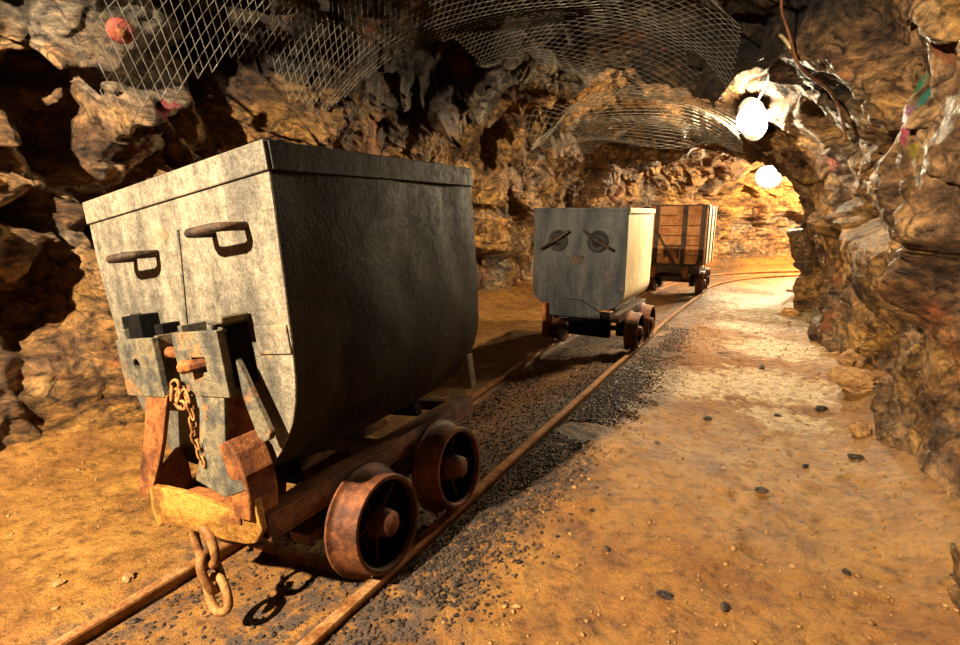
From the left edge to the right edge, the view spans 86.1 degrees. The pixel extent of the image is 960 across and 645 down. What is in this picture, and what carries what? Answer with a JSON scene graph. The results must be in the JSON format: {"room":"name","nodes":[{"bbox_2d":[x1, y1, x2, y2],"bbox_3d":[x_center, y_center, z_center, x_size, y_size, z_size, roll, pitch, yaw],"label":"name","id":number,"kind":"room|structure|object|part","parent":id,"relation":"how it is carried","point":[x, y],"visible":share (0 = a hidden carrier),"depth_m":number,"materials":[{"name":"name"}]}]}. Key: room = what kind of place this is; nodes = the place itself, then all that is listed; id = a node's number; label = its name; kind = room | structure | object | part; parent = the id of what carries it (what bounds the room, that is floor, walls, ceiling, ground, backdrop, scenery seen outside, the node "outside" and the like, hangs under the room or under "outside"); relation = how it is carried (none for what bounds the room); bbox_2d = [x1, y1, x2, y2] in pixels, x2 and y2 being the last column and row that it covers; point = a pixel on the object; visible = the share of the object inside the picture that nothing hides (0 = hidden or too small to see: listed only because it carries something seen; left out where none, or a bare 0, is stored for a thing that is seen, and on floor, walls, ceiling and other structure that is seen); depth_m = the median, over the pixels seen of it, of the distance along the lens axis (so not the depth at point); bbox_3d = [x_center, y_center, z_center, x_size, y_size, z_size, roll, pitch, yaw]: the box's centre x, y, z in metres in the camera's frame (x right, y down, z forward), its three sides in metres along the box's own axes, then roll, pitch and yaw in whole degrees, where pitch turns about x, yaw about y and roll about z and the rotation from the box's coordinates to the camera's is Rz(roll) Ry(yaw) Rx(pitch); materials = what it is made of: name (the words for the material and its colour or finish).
{"room":"underground passage","nodes":[
{"label":"underground passage","id":0,"kind":"room"},
{"bbox_2d":[0,0,803,449],"bbox_3d":[2.292,-1.206,5.875,17.593,2.306,5.914,-8,14,-32],"label":"wall","id":1,"kind":"structure","parent":0,"point":[62,146],"depth_m":2.35,"materials":[{"name":"brown stone"}]},
{"bbox_2d":[105,17,134,43],"bbox_3d":[-1.354,-1.110,1.949,0.087,0.117,0.186,-5,13,-21],"label":"bolt","id":2,"kind":"object","parent":1,"relation":"attached to","point":[114,31],"visible":0.96,"depth_m":1.89,"materials":[{"name":"red metal"}]},
{"bbox_2d":[0,256,959,644],"bbox_3d":[2.555,-0.104,5.046,17.737,0.256,7.369,-11,16,-42],"label":"floor","id":3,"kind":"structure","parent":0,"point":[94,557],"depth_m":1.65,"materials":[{"name":"brown soil"}]},
{"bbox_2d":[49,579,65,586],"bbox_3d":[-1.191,0.735,1.449,0.038,0.019,0.026,-8,14,-33],"label":"loose stone","id":4,"kind":"object","parent":3,"relation":"on","point":[56,583],"visible":1,"depth_m":1.44,"materials":[{"name":"beige stone"}]},
{"bbox_2d":[122,571,135,582],"bbox_3d":[-1.005,0.730,1.470,0.032,0.023,0.046,-6,13,-26],"label":"loose stone","id":5,"kind":"object","parent":3,"relation":"on","point":[129,576],"visible":1,"depth_m":1.46,"materials":[{"name":"stone"}]},
{"bbox_2d":[248,539,372,581],"bbox_3d":[-0.513,0.707,1.539,0.547,0.106,0.025,7,14,29],"label":"bar","id":6,"kind":"object","parent":3,"relation":"on","point":[293,554],"visible":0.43,"depth_m":1.56,"materials":[{"name":"metal"}]},
{"bbox_2d":[103,326,709,644],"bbox_3d":[0.497,0.436,2.764,1.067,0.145,4.811,7,14,29],"label":"gravel","id":7,"kind":"object","parent":3,"relation":"on","point":[455,582],"visible":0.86,"depth_m":1.71,"materials":[{"name":"grey gravel"}]},
{"bbox_2d":[47,270,800,644],"bbox_3d":[2.368,-0.110,5.543,13.370,0.074,2.907,-10,16,-41],"label":"rail","id":8,"kind":"object","parent":3,"relation":"on","point":[95,625],"visible":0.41,"depth_m":1.45,"materials":[{"name":"metal"}]},
{"bbox_2d":[533,207,655,349],"bbox_3d":[0.964,-0.380,4.149,0.821,1.060,0.915,7,14,29],"label":"cart","id":9,"kind":"object","parent":8,"relation":"on","point":[587,261],"visible":1,"depth_m":3.83,"materials":[{"name":"paint"}]},
{"bbox_3d":[0.519,-0.024,4.009,0.030,0.270,0.105,7,14,29],"label":"frame leg","id":10,"kind":"part","parent":9,"relation":"part of","materials":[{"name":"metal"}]},
{"bbox_2d":[549,298,600,319],"bbox_3d":[0.714,-0.107,3.866,0.400,0.132,0.037,7,14,29],"label":"panel","id":11,"kind":"object","parent":9,"relation":"attached to","point":[571,308],"depth_m":3.85,"materials":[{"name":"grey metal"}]},
{"bbox_3d":[0.729,-0.471,3.816,0.712,0.735,0.022,7,14,29],"label":"plate","id":12,"kind":"part","parent":9,"relation":"part of","materials":[{"name":"grey metal"}]},
{"bbox_2d":[611,213,653,310],"bbox_3d":[0.941,-0.535,4.180,1.024,0.750,1.070,0,12,0],"label":"tub","id":13,"kind":"object","parent":9,"relation":"in","point":[637,254],"depth_m":3.78,"materials":[{"name":"metal"}]},
{"bbox_2d":[0,296,959,644],"bbox_3d":[0.798,0.244,3.489,3.158,0.171,5.804,7,14,29],"label":"grit","id":14,"kind":"object","parent":3,"relation":"on","point":[517,606],"visible":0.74,"depth_m":1.77,"materials":[{"name":"stone"}]},
{"bbox_2d":[296,275,797,644],"bbox_3d":[2.554,-0.041,4.997,12.620,0.136,2.609,-11,16,-42],"label":"rail","id":15,"kind":"object","parent":3,"relation":"on","point":[328,626],"visible":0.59,"depth_m":1.62,"materials":[{"name":"metal"}]},
{"bbox_2d":[82,139,479,616],"bbox_3d":[-0.524,0.113,1.583,0.862,1.168,0.967,7,14,29],"label":"cart","id":16,"kind":"object","parent":15,"relation":"on","point":[272,302],"visible":1,"depth_m":1.24,"materials":[{"name":"metal"}]},
{"bbox_3d":[-0.855,-0.161,1.262,0.126,0.019,0.086,-3,9,31],"label":"grab handle","id":17,"kind":"part","parent":16,"relation":"part of","materials":[{"name":"metal"}]},
{"bbox_3d":[-0.831,0.110,1.266,0.172,0.144,0.016,-3,9,31],"label":"buffer plate","id":18,"kind":"part","parent":16,"relation":"part of","materials":[{"name":"grey metal"}]},
{"bbox_3d":[-0.811,0.313,1.284,0.143,0.295,0.036,6,13,28],"label":"coupling leg","id":19,"kind":"part","parent":16,"relation":"part of","materials":[{"name":"metal"}]},
{"bbox_3d":[-0.667,0.228,1.166,0.086,0.208,0.019,-3,9,31],"label":"safety chain","id":20,"kind":"part","parent":16,"relation":"part of","materials":[{"name":"brown metal"}]},
{"bbox_3d":[-0.700,0.018,1.252,0.765,0.730,0.006,-3,9,31],"label":"plate","id":21,"kind":"part","parent":16,"relation":"part of","materials":[{"name":"grey metal"}]},
{"bbox_3d":[-0.611,0.091,1.132,0.172,0.146,0.016,-3,9,31],"label":"buffer plate","id":22,"kind":"part","parent":16,"relation":"part of","materials":[{"name":"grey metal"}]},
{"bbox_2d":[186,485,242,524],"bbox_3d":[-0.656,0.447,1.272,0.320,0.016,0.085,-3,9,31],"label":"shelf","id":23,"kind":"object","parent":16,"relation":"attached to","point":[226,516],"depth_m":1.19,"materials":[{"name":"metal"}]},
{"bbox_3d":[-0.556,-0.194,1.080,0.134,0.019,0.086,-3,9,31],"label":"grab handle","id":24,"kind":"part","parent":16,"relation":"part of","materials":[{"name":"metal"}]},
{"bbox_3d":[-0.585,0.272,1.145,0.182,0.230,0.035,-3,9,31],"label":"coupling leg","id":25,"kind":"part","parent":16,"relation":"part of","materials":[{"name":"grey metal"}]},
{"bbox_3d":[-0.444,0.037,1.100,0.105,0.063,0.005,-3,9,31],"label":"patch plate","id":26,"kind":"part","parent":16,"relation":"part of","materials":[{"name":"grey metal"}]},
{"bbox_2d":[271,171,478,465],"bbox_3d":[-0.504,-0.041,1.585,0.769,0.754,0.775,-3,9,31],"label":"panel","id":27,"kind":"object","parent":16,"relation":"in","point":[374,287],"depth_m":1.26,"materials":[{"name":"metal"}]},
{"bbox_3d":[-0.043,0.170,1.808,0.035,0.120,0.035,-3,9,31],"label":"post","id":28,"kind":"part","parent":16,"relation":"part of","materials":[{"name":"grey metal"}]},
{"bbox_2d":[647,205,716,293],"bbox_3d":[2.675,-0.981,6.831,0.712,1.127,0.945,7,14,29],"label":"cart","id":29,"kind":"object","parent":15,"relation":"on","point":[682,246],"visible":0.93,"depth_m":6.49,"materials":[{"name":"orange wood"}]},
{"bbox_3d":[2.429,-0.892,6.514,0.120,0.115,0.004,7,14,29],"label":"bracket plate","id":30,"kind":"part","parent":29,"relation":"part of","materials":[{"name":"brown wood"}]},
{"bbox_2d":[656,589,672,599],"bbox_3d":[0.480,0.708,1.336,0.044,0.018,0.025,7,14,31],"label":"loose stone","id":31,"kind":"object","parent":3,"relation":"on","point":[663,594],"visible":1,"depth_m":1.33,"materials":[{"name":"grey stone"}]},
{"bbox_2d":[703,416,711,419],"bbox_3d":[1.120,0.470,2.526,0.046,0.021,0.029,-3,12,-12],"label":"loose stone","id":32,"kind":"object","parent":3,"relation":"on","point":[704,417],"visible":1,"depth_m":2.52,"materials":[{"name":"grey stone"}]},
{"bbox_2d":[720,601,729,611],"bbox_3d":[0.620,0.721,1.302,0.024,0.017,0.038,5,13,24],"label":"loose stone","id":33,"kind":"object","parent":3,"relation":"on","point":[724,606],"visible":1,"depth_m":1.30,"materials":[{"name":"grey stone"}]},
{"bbox_2d":[754,486,768,492],"bbox_3d":[1.014,0.603,1.851,0.050,0.022,0.028,4,12,17],"label":"loose stone","id":34,"kind":"object","parent":3,"relation":"on","point":[761,489],"visible":1,"depth_m":1.84,"materials":[{"name":"grey stone"}]},
{"bbox_2d":[781,307,799,315],"bbox_3d":[3.168,-0.102,5.251,0.134,0.098,0.195,-5,13,-22],"label":"loose stone","id":35,"kind":"object","parent":3,"relation":"on","point":[786,311],"visible":0.9,"depth_m":5.21,"materials":[{"name":"brown stone"}]},
{"bbox_2d":[814,405,828,410],"bbox_3d":[1.812,0.457,2.728,0.074,0.032,0.043,0,12,2],"label":"loose stone","id":36,"kind":"object","parent":3,"relation":"on","point":[818,407],"visible":1,"depth_m":2.72,"materials":[{"name":"grey stone"}]},
{"bbox_2d":[842,568,850,575],"bbox_3d":[1.012,0.690,1.419,0.018,0.013,0.029,2,12,9],"label":"loose stone","id":37,"kind":"object","parent":3,"relation":"on","point":[845,571],"visible":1,"depth_m":1.42,"materials":[{"name":"grey stone"}]},
{"bbox_2d":[837,349,865,367],"bbox_3d":[2.381,0.245,3.284,0.179,0.129,0.194,-1,12,-4],"label":"loose stone","id":38,"kind":"object","parent":3,"relation":"on","point":[849,358],"visible":0.8,"depth_m":3.23,"materials":[{"name":"brown stone"}]},
{"bbox_2d":[847,453,864,459],"bbox_3d":[1.547,0.553,2.116,0.060,0.030,0.038,10,16,39],"label":"loose stone","id":39,"kind":"object","parent":3,"relation":"on","point":[852,456],"visible":0.98,"depth_m":2.11,"materials":[{"name":"grey stone"}]},
{"bbox_2d":[830,367,882,392],"bbox_3d":[2.116,0.324,2.902,0.188,0.149,0.256,-9,15,-36],"label":"loose stone","id":40,"kind":"object","parent":3,"relation":"on","point":[850,379],"visible":0.8,"depth_m":2.85,"materials":[{"name":"brown stone"}]},
{"bbox_2d":[848,422,871,436],"bbox_3d":[1.736,0.492,2.356,0.088,0.063,0.103,0,12,1],"label":"loose stone","id":41,"kind":"object","parent":3,"relation":"on","point":[859,429],"visible":0.96,"depth_m":2.33,"materials":[{"name":"brown stone"}]},
{"bbox_2d":[226,0,802,191],"bbox_3d":[2.460,-2.008,4.626,16.747,1.351,6.139,-10,16,-39],"label":"ceiling","id":42,"kind":"structure","parent":0,"point":[499,98],"depth_m":3.74,"materials":[{"name":"brown stone"}]},
{"bbox_2d":[99,0,740,114],"bbox_3d":[0.207,-1.444,2.674,1.973,0.976,3.131,7,14,29],"label":"netting","id":43,"kind":"object","parent":42,"relation":"attached to","point":[719,7],"visible":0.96,"depth_m":2.98,"materials":[{"name":"grey metal"}]},
{"bbox_2d":[521,83,742,164],"bbox_3d":[1.471,-1.826,4.841,1.860,0.468,1.585,7,14,29],"label":"netting","id":44,"kind":"object","parent":42,"relation":"attached to","point":[612,92],"visible":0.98,"depth_m":4.78,"materials":[{"name":"grey metal"}]},
{"bbox_2d":[754,165,782,189],"bbox_3d":[4.408,-2.231,7.853,0.391,0.386,0.306,7,14,31],"label":"lamp","id":45,"kind":"object","parent":42,"relation":"hanging from","point":[765,177],"visible":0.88,"depth_m":7.80,"materials":[{"name":"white glass"}]},
{"bbox_3d":[4.377,-2.202,7.813,0.300,0.300,0.185,10,39,40],"label":"lamp glass","id":46,"kind":"part","parent":45,"relation":"part of","materials":[{"name":"white glass"}]},
{"bbox_2d":[756,34,790,101],"bbox_3d":[1.877,-1.612,3.325,0.061,0.237,1.978,5,13,23],"label":"cable","id":47,"kind":"object","parent":42,"relation":"hanging from","point":[784,39],"visible":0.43,"depth_m":2.68,"materials":[{"name":"brown rubber"}]},
{"bbox_2d":[761,0,959,614],"bbox_3d":[2.632,-0.748,3.179,13.502,2.486,3.688,-11,16,-43],"label":"wall","id":48,"kind":"structure","parent":0,"point":[875,248],"depth_m":2.18,"materials":[{"name":"brown stone"}]},
{"bbox_2d":[737,96,775,140],"bbox_3d":[2.255,-1.663,4.190,0.282,0.350,0.353,-1,12,-3],"label":"lamp","id":49,"kind":"object","parent":48,"relation":"attached to","point":[751,127],"visible":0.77,"depth_m":4.13,"materials":[{"name":"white glass"}]},
{"bbox_3d":[2.200,-1.650,4.188,0.168,0.270,0.270,-21,15,-6],"label":"lamp glass","id":50,"kind":"part","parent":49,"relation":"part of","materials":[{"name":"white glass"}]},
{"bbox_2d":[780,0,846,142],"bbox_3d":[1.606,-1.370,2.583,0.505,0.897,0.264,-4,13,-20],"label":"cable","id":51,"kind":"object","parent":48,"relation":"attached to","point":[799,65],"visible":1,"depth_m":2.47,"materials":[{"name":"brown metal"}]}
]}

